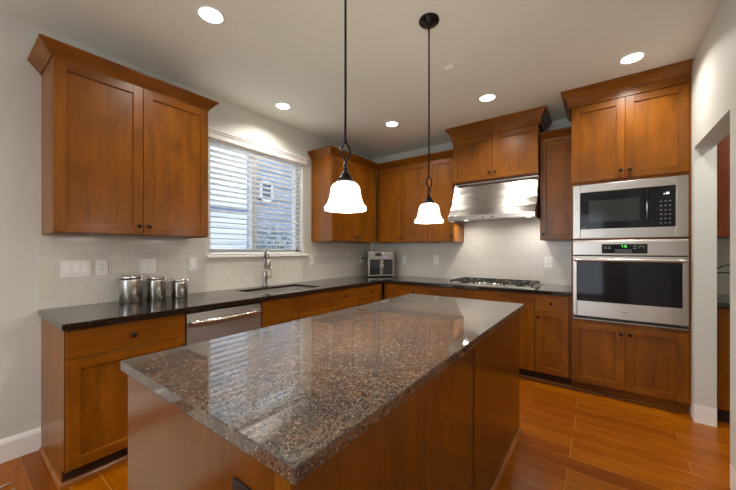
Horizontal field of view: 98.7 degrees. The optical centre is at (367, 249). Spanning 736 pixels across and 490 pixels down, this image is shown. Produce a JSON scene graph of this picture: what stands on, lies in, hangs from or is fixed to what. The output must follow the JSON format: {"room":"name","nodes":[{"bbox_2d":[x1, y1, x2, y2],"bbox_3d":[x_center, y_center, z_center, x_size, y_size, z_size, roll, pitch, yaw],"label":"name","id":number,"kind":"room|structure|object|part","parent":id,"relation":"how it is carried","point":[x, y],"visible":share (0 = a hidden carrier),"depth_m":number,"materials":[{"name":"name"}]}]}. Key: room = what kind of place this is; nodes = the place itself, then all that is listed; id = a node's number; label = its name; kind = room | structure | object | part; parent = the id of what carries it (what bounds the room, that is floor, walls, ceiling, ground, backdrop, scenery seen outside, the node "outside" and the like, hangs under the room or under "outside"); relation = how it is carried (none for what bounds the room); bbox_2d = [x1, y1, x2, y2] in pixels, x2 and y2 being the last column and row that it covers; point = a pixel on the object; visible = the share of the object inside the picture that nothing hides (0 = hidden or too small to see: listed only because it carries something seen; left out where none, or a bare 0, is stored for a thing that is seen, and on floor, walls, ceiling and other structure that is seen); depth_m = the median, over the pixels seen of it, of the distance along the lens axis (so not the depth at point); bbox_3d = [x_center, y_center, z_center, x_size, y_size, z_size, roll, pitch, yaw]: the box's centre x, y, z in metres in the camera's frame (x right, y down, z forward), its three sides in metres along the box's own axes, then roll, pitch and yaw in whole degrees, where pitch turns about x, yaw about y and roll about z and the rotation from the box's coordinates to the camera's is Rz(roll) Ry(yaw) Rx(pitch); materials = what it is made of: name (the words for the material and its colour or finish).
{"room":"kitchen","nodes":[
{"label":"kitchen","id":0,"kind":"room"},
{"bbox_2d":[0,12,371,439],"bbox_3d":[-2.369,-0.079,1.879,0.150,2.748,8.000,0,0,36],"label":"wall","id":1,"kind":"structure","parent":0,"point":[20,82],"depth_m":2.01,"materials":[{"name":"white paint"}]},
{"bbox_2d":[0,427,40,463],"bbox_3d":[-3.402,1.226,0.334,0.020,0.138,4.286,0,0,36],"label":"baseboard","id":2,"kind":"structure","parent":1,"relation":"attached to","point":[12,447],"depth_m":1.98,"materials":[{"name":"white paint"}]},
{"bbox_2d":[60,260,90,277],"bbox_3d":[-2.025,0.133,2.195,0.012,0.115,0.162,0,0,36],"label":"light switch","id":3,"kind":"object","parent":1,"relation":"attached to","point":[82,268],"visible":1,"depth_m":2.19,"materials":[{"name":"white plastic"}]},
{"bbox_2d":[96,260,107,275],"bbox_3d":[-1.944,0.131,2.308,0.008,0.115,0.070,0,0,36],"label":"wall outlet","id":4,"kind":"object","parent":1,"relation":"attached to","point":[101,265],"visible":1,"depth_m":2.31,"materials":[{"name":"white plastic"}]},
{"bbox_2d":[99,263,104,271],"bbox_3d":[-1.942,0.131,2.307,0.003,0.068,0.033,0,0,36],"label":"socket","id":5,"kind":"object","parent":4,"relation":"attached to","point":[101,265],"depth_m":2.31,"materials":[{"name":"grey plastic"}]},
{"bbox_2d":[27,33,218,237],"bbox_3d":[-1.706,-0.661,2.318,0.395,1.122,1.041,0,0,36],"label":"upper cabinet","id":6,"kind":"object","parent":1,"relation":"attached to","point":[124,150],"visible":1,"depth_m":2.12,"materials":[{"name":"brown wood"}]},
{"bbox_3d":[-1.725,-0.623,2.048,0.020,1.031,0.454,0,0,36],"label":"door","id":7,"kind":"part","parent":6,"relation":"part of","materials":[{"name":"brown wood"}]},
{"bbox_3d":[-1.706,-1.181,2.318,0.395,0.082,1.041,0,0,36],"label":"crown","id":8,"kind":"part","parent":6,"relation":"part of","materials":[{"name":"brown wood"}]},
{"bbox_3d":[-1.454,-0.623,2.416,0.020,1.031,0.454,0,0,36],"label":"door","id":9,"kind":"part","parent":6,"relation":"part of","materials":[{"name":"brown wood"}]},
{"bbox_2d":[140,259,155,273],"bbox_3d":[-1.769,0.133,2.543,0.012,0.115,0.116,0,0,36],"label":"light switch","id":10,"kind":"object","parent":1,"relation":"attached to","point":[146,265],"visible":1,"depth_m":2.54,"materials":[{"name":"white plastic"}]},
{"bbox_2d":[188,258,196,270],"bbox_3d":[-1.565,0.130,2.820,0.012,0.115,0.070,0,0,36],"label":"light switch","id":11,"kind":"object","parent":1,"relation":"attached to","point":[192,262],"visible":1,"depth_m":2.82,"materials":[{"name":"white plastic"}]},
{"bbox_2d":[39,234,371,309],"bbox_3d":[-1.040,0.145,3.551,0.008,0.491,3.714,0,0,36],"label":"backsplash","id":12,"kind":"structure","parent":1,"relation":"attached to","point":[331,260],"depth_m":2.66,"materials":[{"name":"tile"}]},
{"bbox_2d":[209,142,298,254],"bbox_3d":[-1.227,-0.514,3.476,0.065,1.130,1.150,0,0,36],"label":"window","id":13,"kind":"structure","parent":1,"relation":"in","point":[252,158],"depth_m":3.43,"materials":[{"name":"white plastic"}]},
{"bbox_2d":[208,127,307,254],"bbox_3d":[-1.152,-0.543,3.422,0.104,1.179,1.252,0,0,36],"label":"window blind","id":14,"kind":"object","parent":13,"relation":"attached to","point":[219,137],"visible":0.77,"depth_m":3.34,"materials":[{"name":"white paint"}]},
{"bbox_3d":[-1.172,0.036,3.435,0.052,0.020,1.126,0,0,36],"label":"rail","id":15,"kind":"part","parent":14,"relation":"part of","materials":[{"name":"white"}]},
{"bbox_3d":[-1.171,-1.050,3.435,0.058,0.046,1.126,0,0,36],"label":"head rail","id":16,"kind":"part","parent":14,"relation":"part of","materials":[{"name":"white"}]},
{"bbox_2d":[206,254,308,257],"bbox_3d":[-1.163,0.062,3.445,0.155,0.024,1.245,0,0,36],"label":"trim","id":17,"kind":"structure","parent":1,"relation":"attached to","point":[250,255],"depth_m":3.29,"materials":[{"name":"white paint"}]},
{"bbox_2d":[309,256,312,264],"bbox_3d":[-0.714,0.131,3.978,0.008,0.115,0.070,0,0,36],"label":"wall outlet","id":18,"kind":"object","parent":1,"relation":"attached to","point":[310,257],"visible":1,"depth_m":3.97,"materials":[{"name":"white plastic"}]},
{"bbox_2d":[311,155,375,242],"bbox_3d":[-0.278,-0.623,4.267,0.384,1.044,0.960,0,0,36],"label":"upper cabinet","id":19,"kind":"object","parent":1,"relation":"attached to","point":[326,226],"visible":0.93,"depth_m":3.97,"materials":[{"name":"brown wood"}]},
{"bbox_3d":[-0.304,-0.623,3.977,0.020,1.031,0.458,0,0,36],"label":"door","id":20,"kind":"part","parent":19,"relation":"part of","materials":[{"name":"brown wood"}]},
{"bbox_3d":[-0.030,-0.623,4.348,0.020,1.031,0.458,0,0,36],"label":"door","id":21,"kind":"part","parent":19,"relation":"part of","materials":[{"name":"brown wood"}]},
{"bbox_2d":[308,145,452,170],"bbox_3d":[0.157,-1.187,3.923,1.492,0.082,1.048,0,0,36],"label":"crown molding","id":22,"kind":"structure","parent":19,"relation":"attached to","point":[327,150],"depth_m":4.09,"materials":[{"name":"brown wood"}]},
{"bbox_2d":[0,0,720,158],"bbox_3d":[-0.210,-1.502,0.258,5.550,0.100,8.350,0,0,36],"label":"ceiling","id":23,"kind":"structure","parent":0,"point":[264,54],"depth_m":2.30,"materials":[{"name":"white paint"}]},
{"bbox_2d":[197,5,224,24],"bbox_3d":[-0.971,-1.449,1.955,0.158,0.006,0.158,0,0,36],"label":"recessed light","id":24,"kind":"object","parent":23,"relation":"in","point":[209,14],"visible":1,"depth_m":1.95,"materials":[{"name":"white paint"}]},
{"bbox_2d":[275,102,290,109],"bbox_3d":[-0.858,-1.449,3.192,0.158,0.006,0.158,0,0,36],"label":"recessed light","id":25,"kind":"object","parent":23,"relation":"in","point":[284,106],"visible":1,"depth_m":3.19,"materials":[{"name":"white paint"}]},
{"bbox_2d":[324,0,365,212],"bbox_3d":[-0.096,-0.810,1.342,0.177,1.284,0.177,0,0,36],"label":"pendant light","id":26,"kind":"object","parent":23,"relation":"hanging from","point":[345,197],"visible":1,"depth_m":1.32,"materials":[{"name":"white glass"}]},
{"bbox_3d":[-0.096,-0.226,1.342,0.177,0.116,0.177,0,0,36],"label":"lamp shade","id":27,"kind":"part","parent":26,"relation":"part of","materials":[{"name":"white glass"}]},
{"bbox_3d":[-0.096,-0.940,1.342,0.010,0.965,0.010,0,0,36],"label":"rod","id":28,"kind":"part","parent":26,"relation":"part of","materials":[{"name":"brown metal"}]},
{"bbox_2d":[385,121,398,126],"bbox_3d":[0.277,-1.449,3.649,0.158,0.006,0.158,0,0,36],"label":"recessed light","id":29,"kind":"object","parent":23,"relation":"in","point":[391,123],"visible":1,"depth_m":3.65,"materials":[{"name":"white paint"}]},
{"bbox_2d":[415,12,442,223],"bbox_3d":[0.385,-0.812,1.995,0.177,1.280,0.177,0,0,36],"label":"pendant light","id":30,"kind":"object","parent":23,"relation":"hanging from","point":[429,213],"visible":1,"depth_m":1.98,"materials":[{"name":"white glass"}]},
{"bbox_3d":[0.385,-0.231,1.995,0.177,0.116,0.177,0,0,36],"label":"lamp shade","id":31,"kind":"part","parent":30,"relation":"part of","materials":[{"name":"white glass"}]},
{"bbox_3d":[0.385,-0.943,1.995,0.010,0.960,0.010,0,0,36],"label":"rod","id":32,"kind":"part","parent":30,"relation":"part of","materials":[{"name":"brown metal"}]},
{"bbox_2d":[444,64,455,71],"bbox_3d":[0.652,-1.441,2.510,0.088,0.022,0.088,0,0,36],"label":"smoke detector","id":33,"kind":"object","parent":23,"relation":"attached to","point":[450,67],"visible":1,"depth_m":2.49,"materials":[{"name":"white paint"}]},
{"bbox_2d":[479,94,495,101],"bbox_3d":[1.141,-1.449,3.020,0.158,0.006,0.158,0,0,36],"label":"recessed light","id":34,"kind":"object","parent":23,"relation":"in","point":[487,97],"visible":1,"depth_m":3.01,"materials":[{"name":"white paint"}]},
{"bbox_2d":[619,52,645,64],"bbox_3d":[2.000,-1.449,2.393,0.158,0.006,0.158,0,0,36],"label":"recessed light","id":35,"kind":"object","parent":23,"relation":"in","point":[636,56],"visible":1,"depth_m":2.39,"materials":[{"name":"white paint"}]},
{"bbox_2d":[0,377,730,489],"bbox_3d":[-0.210,1.335,0.258,5.550,0.080,8.350,0,0,36],"label":"floor","id":36,"kind":"structure","parent":0,"point":[570,438],"depth_m":2.02,"materials":[{"name":"orange wood"}]},
{"bbox_2d":[39,313,184,489],"bbox_3d":[-1.685,0.862,2.099,0.690,0.868,0.618,0,0,36],"label":"base cabinet","id":37,"kind":"object","parent":36,"relation":"on","point":[84,387],"visible":0.74,"depth_m":1.81,"materials":[{"name":"brown wood"}]},
{"bbox_3d":[-1.879,0.862,1.878,0.636,0.867,0.004,0,0,36],"label":"panel","id":38,"kind":"part","parent":37,"relation":"part of","materials":[{"name":"brown wood"}]},
{"bbox_3d":[-1.434,0.513,1.926,0.020,0.151,0.597,0,0,36],"label":"drawer","id":39,"kind":"part","parent":37,"relation":"part of","materials":[{"name":"brown wood"}]},
{"bbox_3d":[-1.434,0.889,1.926,0.020,0.593,0.597,0,0,36],"label":"door","id":40,"kind":"part","parent":37,"relation":"part of","materials":[{"name":"brown wood"}]},
{"bbox_2d":[184,302,261,345],"bbox_3d":[-1.294,0.865,2.574,0.698,0.862,0.590,0,0,36],"label":"dishwasher","id":41,"kind":"object","parent":36,"relation":"on","point":[214,323],"visible":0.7,"depth_m":2.36,"materials":[{"name":"silver metal"}]},
{"bbox_3d":[-1.043,0.503,2.389,0.073,0.026,0.563,0,0,36],"label":"handle","id":42,"kind":"part","parent":41,"relation":"part of","materials":[{"name":"silver metal"}]},
{"bbox_2d":[258,291,329,327],"bbox_3d":[-0.894,0.862,3.173,0.690,0.868,0.830,0,0,36],"label":"base cabinet","id":43,"kind":"object","parent":36,"relation":"on","point":[287,309],"visible":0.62,"depth_m":2.92,"materials":[{"name":"brown wood"}]},
{"bbox_3d":[-0.772,0.889,2.826,0.020,0.593,0.412,0,0,36],"label":"door","id":44,"kind":"part","parent":43,"relation":"part of","materials":[{"name":"brown wood"}]},
{"bbox_3d":[-0.665,0.811,3.005,0.020,0.768,0.794,0,0,36],"label":"frame","id":45,"kind":"part","parent":43,"relation":"part of","materials":[{"name":"brown wood"}]},
{"bbox_3d":[-0.526,0.889,3.160,0.020,0.593,0.412,0,0,36],"label":"door","id":46,"kind":"part","parent":43,"relation":"part of","materials":[{"name":"brown wood"}]},
{"bbox_2d":[128,313,521,489],"bbox_3d":[0.127,0.862,1.689,0.894,0.867,2.085,0,0,36],"label":"base cabinet","id":47,"kind":"object","parent":36,"relation":"on","point":[461,430],"visible":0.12,"depth_m":1.04,"materials":[{"name":"brown wood"}]},
{"bbox_3d":[-0.511,0.862,0.879,0.828,0.867,0.018,0,0,36],"label":"panel","id":48,"kind":"part","parent":47,"relation":"part of","materials":[{"name":"brown wood"}]},
{"bbox_2d":[233,477,250,489],"bbox_3d":[-0.261,0.570,0.678,0.105,0.118,0.008,0,0,36],"label":"wall outlet","id":49,"kind":"object","parent":47,"relation":"attached to","point":[237,485],"visible":1,"depth_m":0.69,"materials":[{"name":"black plastic"}]},
{"bbox_3d":[-0.159,0.862,0.618,0.048,0.867,0.020,0,0,36],"label":"corner post","id":50,"kind":"part","parent":47,"relation":"part of","materials":[{"name":"brown wood"}]},
{"bbox_2d":[121,294,523,484],"bbox_3d":[0.129,0.409,1.702,0.923,0.036,2.133,0,0,36],"label":"countertop","id":51,"kind":"structure","parent":47,"relation":"on","point":[290,396],"depth_m":1.02,"materials":[{"name":"brown stone"}]},
{"bbox_3d":[0.166,0.862,1.037,0.020,0.867,1.039,0,0,36],"label":"panel","id":52,"kind":"part","parent":47,"relation":"part of","materials":[{"name":"brown wood"}]},
{"bbox_3d":[0.784,0.862,1.876,0.020,0.867,1.005,0,0,36],"label":"panel","id":53,"kind":"part","parent":47,"relation":"part of","materials":[{"name":"brown wood"}]},
{"bbox_2d":[330,287,358,311],"bbox_3d":[-0.506,0.862,3.700,0.690,0.868,0.476,0,0,36],"label":"base cabinet","id":54,"kind":"object","parent":36,"relation":"on","point":[345,298],"visible":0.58,"depth_m":3.49,"materials":[{"name":"brown wood"}]},
{"bbox_3d":[-0.261,0.889,3.519,0.020,0.593,0.473,0,0,36],"label":"door","id":55,"kind":"part","parent":54,"relation":"part of","materials":[{"name":"brown wood"}]},
{"bbox_2d":[358,283,381,305],"bbox_3d":[-0.219,0.862,4.089,0.690,0.868,0.488,0,0,36],"label":"base cabinet","id":56,"kind":"object","parent":36,"relation":"on","point":[371,293],"visible":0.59,"depth_m":3.88,"materials":[{"name":"brown wood"}]},
{"bbox_3d":[0.026,0.889,3.908,0.020,0.593,0.485,0,0,36],"label":"door","id":57,"kind":"part","parent":56,"relation":"part of","materials":[{"name":"brown wood"}]},
{"bbox_2d":[384,283,445,299],"bbox_3d":[0.727,0.862,4.137,0.848,0.868,0.690,0,0,36],"label":"base cabinet","id":58,"kind":"object","parent":36,"relation":"on","point":[391,290],"visible":0.16,"depth_m":3.91,"materials":[{"name":"brown wood"}]},
{"bbox_2d":[445,287,535,379],"bbox_3d":[1.441,0.862,3.611,0.924,0.868,0.690,0,0,36],"label":"base cabinet","id":59,"kind":"object","parent":36,"relation":"on","point":[527,315],"visible":0.2,"depth_m":3.16,"materials":[{"name":"brown wood"}]},
{"bbox_2d":[38,275,570,330],"bbox_3d":[0.055,0.408,2.746,2.726,0.034,3.728,0,0,36],"label":"countertop","id":60,"kind":"structure","parent":59,"relation":"on","point":[82,316],"depth_m":2.49,"materials":[{"name":"black stone"}]},
{"bbox_2d":[118,275,143,303],"bbox_3d":[-1.762,0.288,2.349,0.146,0.206,0.146,0,0,-44],"label":"canister","id":61,"kind":"object","parent":60,"relation":"on","point":[130,286],"visible":1,"depth_m":2.29,"materials":[{"name":"silver metal"}]},
{"bbox_3d":[-1.762,0.198,2.349,0.146,0.024,0.146,0,0,36],"label":"lid","id":62,"kind":"part","parent":61,"relation":"part of","materials":[{"name":"silver metal"}]},
{"bbox_2d":[145,276,167,300],"bbox_3d":[-1.667,0.298,2.487,0.140,0.186,0.135,0,0,44],"label":"canister","id":63,"kind":"object","parent":60,"relation":"on","point":[155,285],"visible":1,"depth_m":2.44,"materials":[{"name":"silver metal"}]},
{"bbox_3d":[-1.667,0.217,2.487,0.135,0.021,0.135,0,0,36],"label":"lid","id":64,"kind":"part","parent":63,"relation":"part of","materials":[{"name":"silver metal"}]},
{"bbox_2d":[170,278,189,297],"bbox_3d":[-1.565,0.315,2.626,0.142,0.152,0.123,0,0,36],"label":"canister","id":65,"kind":"object","parent":60,"relation":"on","point":[179,287],"visible":1,"depth_m":2.58,"materials":[{"name":"silver metal"}]},
{"bbox_3d":[-1.565,0.250,2.626,0.123,0.017,0.123,0,0,36],"label":"lid","id":66,"kind":"part","parent":65,"relation":"part of","materials":[{"name":"silver metal"}]},
{"bbox_2d":[262,249,271,286],"bbox_3d":[-1.057,0.192,3.286,0.102,0.398,0.213,0,0,-13],"label":"kitchen faucet","id":67,"kind":"object","parent":60,"relation":"on","point":[265,277],"visible":1,"depth_m":3.33,"materials":[{"name":"grey metal"}]},
{"bbox_3d":[-1.052,0.110,3.283,0.027,0.233,0.197,0,0,-31],"label":"spout","id":68,"kind":"part","parent":67,"relation":"part of","materials":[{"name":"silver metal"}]},
{"bbox_2d":[249,286,308,293],"bbox_3d":[-0.882,0.517,3.199,0.408,0.204,0.728,0,0,36],"label":"sink","id":69,"kind":"object","parent":60,"relation":"in","point":[275,290],"visible":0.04,"depth_m":3.33,"materials":[{"name":"grey metal"}]},
{"bbox_3d":[-0.984,0.517,3.061,0.408,0.204,0.384,0,0,36],"label":"bowl","id":70,"kind":"part","parent":69,"relation":"part of","materials":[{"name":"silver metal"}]},
{"bbox_3d":[-0.766,0.502,3.356,0.408,0.174,0.339,0,0,36],"label":"bowl","id":71,"kind":"part","parent":69,"relation":"part of","materials":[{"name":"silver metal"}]},
{"bbox_2d":[365,251,393,276],"bbox_3d":[0.172,0.208,4.636,0.385,0.365,0.309,0,0,-9],"label":"toaster oven","id":72,"kind":"object","parent":60,"relation":"on","point":[379,263],"visible":1,"depth_m":4.52,"materials":[{"name":"grey metal"}]},
{"bbox_3d":[0.099,0.250,4.505,0.182,0.250,0.009,0,0,-9],"label":"door","id":73,"kind":"part","parent":72,"relation":"part of","materials":[{"name":"black glass"}]},
{"bbox_3d":[0.098,0.248,4.507,0.151,0.219,0.006,0,0,-9],"label":"door glass","id":74,"kind":"part","parent":72,"relation":"part of","materials":[{"name":"grey glass"}]},
{"bbox_3d":[0.191,0.076,4.521,0.377,0.085,0.010,0,0,-9],"label":"control panel","id":75,"kind":"part","parent":72,"relation":"part of","materials":[{"name":"grey metal"}]},
{"bbox_3d":[0.283,0.250,4.535,0.182,0.250,0.009,0,0,-9],"label":"door","id":76,"kind":"part","parent":72,"relation":"part of","materials":[{"name":"grey metal"}]},
{"bbox_3d":[0.282,0.248,4.537,0.151,0.219,0.005,0,0,-9],"label":"door glass","id":77,"kind":"part","parent":72,"relation":"part of","materials":[{"name":"black glass"}]},
{"bbox_2d":[449,277,541,288],"bbox_3d":[1.441,0.369,3.609,0.905,0.044,0.515,0,0,36],"label":"gas cooktop","id":78,"kind":"object","parent":60,"relation":"in","point":[529,284],"visible":1,"depth_m":3.50,"materials":[{"name":"silver metal"}]},
{"bbox_3d":[1.447,0.889,3.229,0.459,0.593,0.020,0,0,36],"label":"door","id":79,"kind":"part","parent":59,"relation":"part of","materials":[{"name":"brown wood"}]},
{"bbox_2d":[535,294,571,387],"bbox_3d":[1.934,0.862,3.248,0.297,0.868,0.690,0,0,36],"label":"base cabinet","id":80,"kind":"object","parent":36,"relation":"on","point":[552,312],"visible":0.94,"depth_m":3.00,"materials":[{"name":"brown wood"}]},
{"bbox_3d":[1.746,0.513,3.008,0.277,0.151,0.020,0,0,36],"label":"drawer","id":81,"kind":"part","parent":80,"relation":"part of","materials":[{"name":"brown wood"}]},
{"bbox_3d":[1.746,0.889,3.008,0.277,0.593,0.020,0,0,36],"label":"door","id":82,"kind":"part","parent":80,"relation":"part of","materials":[{"name":"brown wood"}]},
{"bbox_2d":[561,59,692,412],"bbox_3d":[2.332,-0.078,2.939,0.859,2.747,0.715,0,0,36],"label":"tall cabinet","id":83,"kind":"object","parent":36,"relation":"on","point":[636,126],"visible":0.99,"depth_m":2.65,"materials":[{"name":"brown wood"}]},
{"bbox_3d":[2.030,0.926,2.799,0.381,0.542,0.020,0,0,36],"label":"door","id":84,"kind":"part","parent":83,"relation":"part of","materials":[{"name":"brown wood"}]},
{"bbox_3d":[2.030,-0.954,2.799,0.381,0.686,0.020,0,0,36],"label":"door","id":85,"kind":"part","parent":83,"relation":"part of","materials":[{"name":"brown wood"}]},
{"bbox_3d":[2.332,-1.407,2.939,0.858,0.089,0.715,0,0,36],"label":"crown","id":86,"kind":"part","parent":83,"relation":"part of","materials":[{"name":"brown wood"}]},
{"bbox_2d":[573,239,688,329],"bbox_3d":[2.317,0.270,2.856,0.754,0.708,0.588,0,0,36],"label":"wall oven","id":87,"kind":"object","parent":83,"relation":"in","point":[637,282],"visible":1,"depth_m":2.64,"materials":[{"name":"silver metal"}]},
{"bbox_3d":[2.184,0.275,2.678,0.690,0.367,0.024,0,0,36],"label":"door glass","id":88,"kind":"part","parent":87,"relation":"part of","materials":[{"name":"black glass"}]},
{"bbox_3d":[2.158,0.088,2.644,0.742,0.028,0.059,0,0,36],"label":"handle","id":89,"kind":"part","parent":87,"relation":"part of","materials":[{"name":"silver metal"}]},
{"bbox_3d":[2.186,-0.017,2.678,0.754,0.136,0.029,0,0,36],"label":"control panel","id":90,"kind":"part","parent":87,"relation":"part of","materials":[{"name":"silver metal"}]},
{"bbox_3d":[2.187,0.621,2.679,0.754,0.005,0.025,0,0,36],"label":"trim","id":91,"kind":"part","parent":87,"relation":"part of","materials":[{"name":"silver metal"}]},
{"bbox_2d":[573,175,688,238],"bbox_3d":[2.309,-0.342,2.844,0.754,0.482,0.457,0,0,36],"label":"microwave","id":92,"kind":"object","parent":83,"relation":"in","point":[653,207],"visible":1,"depth_m":2.65,"materials":[{"name":"silver metal"}]},
{"bbox_3d":[2.133,-0.348,2.725,0.499,0.326,0.021,0,0,36],"label":"door","id":93,"kind":"part","parent":92,"relation":"part of","materials":[{"name":"black glass"}]},
{"bbox_3d":[2.291,-0.376,2.593,0.034,0.250,0.032,0,0,36],"label":"handle","id":94,"kind":"part","parent":92,"relation":"part of","materials":[{"name":"black glass"}]},
{"bbox_3d":[2.385,-0.348,2.540,0.124,0.326,0.021,0,0,36],"label":"control panel","id":95,"kind":"part","parent":92,"relation":"part of","materials":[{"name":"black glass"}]},
{"bbox_3d":[2.340,0.926,2.571,0.383,0.542,0.020,0,0,36],"label":"door","id":96,"kind":"part","parent":83,"relation":"part of","materials":[{"name":"brown wood"}]},
{"bbox_3d":[2.340,-0.954,2.571,0.383,0.686,0.020,0,0,36],"label":"door","id":97,"kind":"part","parent":83,"relation":"part of","materials":[{"name":"brown wood"}]},
{"bbox_2d":[717,307,729,421],"bbox_3d":[3.275,0.862,2.279,1.200,0.868,0.659,0,0,36],"label":"base cabinet","id":98,"kind":"object","parent":36,"relation":"on","point":[723,314],"visible":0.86,"depth_m":2.34,"materials":[{"name":"brown wood"}]},
{"bbox_2d":[717,294,729,307],"bbox_3d":[3.286,0.408,2.253,1.250,0.034,0.674,0,0,36],"label":"countertop","id":99,"kind":"structure","parent":98,"relation":"on","point":[723,300],"depth_m":2.44,"materials":[{"name":"black stone"}]},
{"bbox_2d":[372,118,729,299],"bbox_3d":[2.221,-0.079,3.559,5.550,2.748,0.150,0,0,36],"label":"wall","id":100,"kind":"structure","parent":0,"point":[562,123],"depth_m":4.54,"materials":[{"name":"white paint"}]},
{"bbox_2d":[402,255,405,262],"bbox_3d":[0.532,0.142,4.694,0.070,0.115,0.008,0,0,36],"label":"wall outlet","id":101,"kind":"object","parent":100,"relation":"attached to","point":[403,256],"visible":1,"depth_m":4.69,"materials":[{"name":"white plastic"}]},
{"bbox_2d":[377,162,437,242],"bbox_3d":[0.542,-0.623,4.463,0.803,1.044,0.384,0,0,36],"label":"upper cabinet","id":102,"kind":"object","parent":100,"relation":"attached to","point":[401,191],"visible":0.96,"depth_m":4.33,"materials":[{"name":"brown wood"}]},
{"bbox_3d":[0.314,-0.623,4.444,0.331,1.031,0.020,0,0,36],"label":"door","id":103,"kind":"part","parent":102,"relation":"part of","materials":[{"name":"brown wood"}]},
{"bbox_3d":[0.612,-0.623,4.224,0.404,1.031,0.020,0,0,36],"label":"door","id":104,"kind":"part","parent":102,"relation":"part of","materials":[{"name":"brown wood"}]},
{"bbox_2d":[434,255,438,263],"bbox_3d":[0.946,0.136,4.389,0.070,0.115,0.008,0,0,36],"label":"wall outlet","id":105,"kind":"object","parent":100,"relation":"attached to","point":[436,257],"visible":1,"depth_m":4.38,"materials":[{"name":"white plastic"}]},
{"bbox_2d":[428,157,463,242],"bbox_3d":[1.009,-0.623,4.120,0.352,1.044,0.384,0,0,36],"label":"upper cabinet","id":106,"kind":"object","parent":100,"relation":"attached to","point":[442,188],"visible":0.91,"depth_m":3.98,"materials":[{"name":"brown wood"}]},
{"bbox_2d":[372,218,570,284],"bbox_3d":[1.148,-0.107,4.251,2.700,0.995,0.008,0,0,36],"label":"backsplash","id":107,"kind":"structure","parent":100,"relation":"attached to","point":[503,249],"depth_m":3.95,"materials":[{"name":"tile"}]},
{"bbox_2d":[445,105,551,184],"bbox_3d":[1.503,-1.122,3.688,1.066,0.659,0.493,0,0,36],"label":"upper cabinet","id":108,"kind":"object","parent":100,"relation":"attached to","point":[507,146],"visible":0.98,"depth_m":3.49,"materials":[{"name":"brown wood"}]},
{"bbox_3d":[1.211,-1.048,3.676,0.454,0.496,0.020,0,0,36],"label":"door","id":109,"kind":"part","parent":108,"relation":"part of","materials":[{"name":"brown wood"}]},
{"bbox_2d":[448,175,539,224],"bbox_3d":[1.461,-0.558,3.635,0.906,0.458,0.592,0,0,36],"label":"range hood","id":110,"kind":"object","parent":108,"relation":"attached to","point":[517,198],"visible":0.91,"depth_m":3.47,"materials":[{"name":"silver metal"}]},
{"bbox_3d":[1.503,-1.407,3.688,1.066,0.089,0.493,0,0,36],"label":"crown","id":111,"kind":"part","parent":108,"relation":"part of","materials":[{"name":"brown wood"}]},
{"bbox_3d":[1.579,-1.048,3.405,0.454,0.496,0.020,0,0,36],"label":"door","id":112,"kind":"part","parent":108,"relation":"part of","materials":[{"name":"brown wood"}]},
{"bbox_2d":[544,257,552,267],"bbox_3d":[2.044,0.141,3.580,0.080,0.125,0.008,0,0,36],"label":"wall outlet","id":113,"kind":"object","parent":100,"relation":"attached to","point":[548,261],"visible":1,"depth_m":3.58,"materials":[{"name":"white plastic"}]},
{"bbox_2d":[539,126,570,240],"bbox_3d":[2.022,-0.661,3.366,0.296,1.122,0.395,0,0,36],"label":"upper cabinet","id":114,"kind":"object","parent":100,"relation":"attached to","point":[555,145],"visible":0.81,"depth_m":3.25,"materials":[{"name":"brown wood"}]},
{"bbox_3d":[1.923,-1.181,3.233,0.296,0.082,0.063,0,0,36],"label":"crown","id":115,"kind":"part","parent":114,"relation":"part of","materials":[{"name":"brown wood"}]},
{"bbox_2d":[717,133,729,237],"bbox_3d":[3.236,-0.623,2.479,0.900,1.044,0.384,0,0,36],"label":"upper cabinet","id":116,"kind":"object","parent":100,"relation":"attached to","point":[723,147],"visible":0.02,"depth_m":2.56,"materials":[{"name":"brown wood"}]},
{"bbox_2d":[717,238,729,293],"bbox_3d":[3.644,0.145,2.413,1.639,0.491,0.008,0,0,36],"label":"backsplash","id":117,"kind":"structure","parent":100,"relation":"attached to","point":[723,244],"depth_m":2.79,"materials":[{"name":"tile"}]},
{"bbox_2d":[689,0,735,471],"bbox_3d":[0.567,-0.079,-0.283,0.117,2.748,8.000,0,0,36],"label":"wall","id":118,"kind":"structure","parent":0,"point":[713,74],"depth_m":2.31,"materials":[{"name":"white paint"}]},
{"bbox_2d":[692,401,716,426],"bbox_3d":[2.521,1.226,2.369,0.118,0.138,0.074,0,0,36],"label":"baseboard","id":119,"kind":"structure","parent":118,"relation":"attached to","point":[705,415],"depth_m":2.34,"materials":[{"name":"white paint"}]},
{"bbox_2d":[730,464,735,489],"bbox_3d":[0.105,1.226,-0.910,0.118,0.138,6.442,0,0,36],"label":"baseboard","id":120,"kind":"structure","parent":118,"relation":"attached to","point":[732,471],"depth_m":1.68,"materials":[{"name":"white paint"}]},
{"label":"outside","id":121,"kind":"structure","parent":0,"visible":0},
{"bbox_3d":[-3.624,1.745,7.772,8.840,0.100,18.000,0,0,36],"label":"ground","id":122,"kind":"structure","parent":121,"visible":0},
{"bbox_2d":[210,146,247,248],"bbox_3d":[-4.256,-0.855,5.430,0.400,5.100,4.680,0,0,36],"label":"neighbor house","id":123,"kind":"structure","parent":122,"relation":"on","point":[211,147],"depth_m":6.88,"materials":[{"name":"white"}]},
{"bbox_2d":[247,156,291,248],"bbox_3d":[-2.208,-0.904,10.579,0.390,5.200,5.400,0,0,36],"label":"neighbor house","id":124,"kind":"structure","parent":122,"relation":"on","point":[260,160],"depth_m":9.48,"materials":[{"name":"blue"}]},
{"bbox_3d":[-3.000,-1.704,9.268,0.009,0.500,0.350,0,0,36],"label":"pane","id":125,"kind":"part","parent":124,"relation":"part of","materials":[{"name":"white glass"}]},
{"bbox_2d":[248,225,291,248],"bbox_3d":[-2.165,0.555,7.252,0.875,2.286,1.468,0,0,36],"label":"shrub","id":126,"kind":"object","parent":122,"relation":"on","point":[268,232],"visible":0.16,"depth_m":7.20,"materials":[{"name":"grey plant"}]}
]}

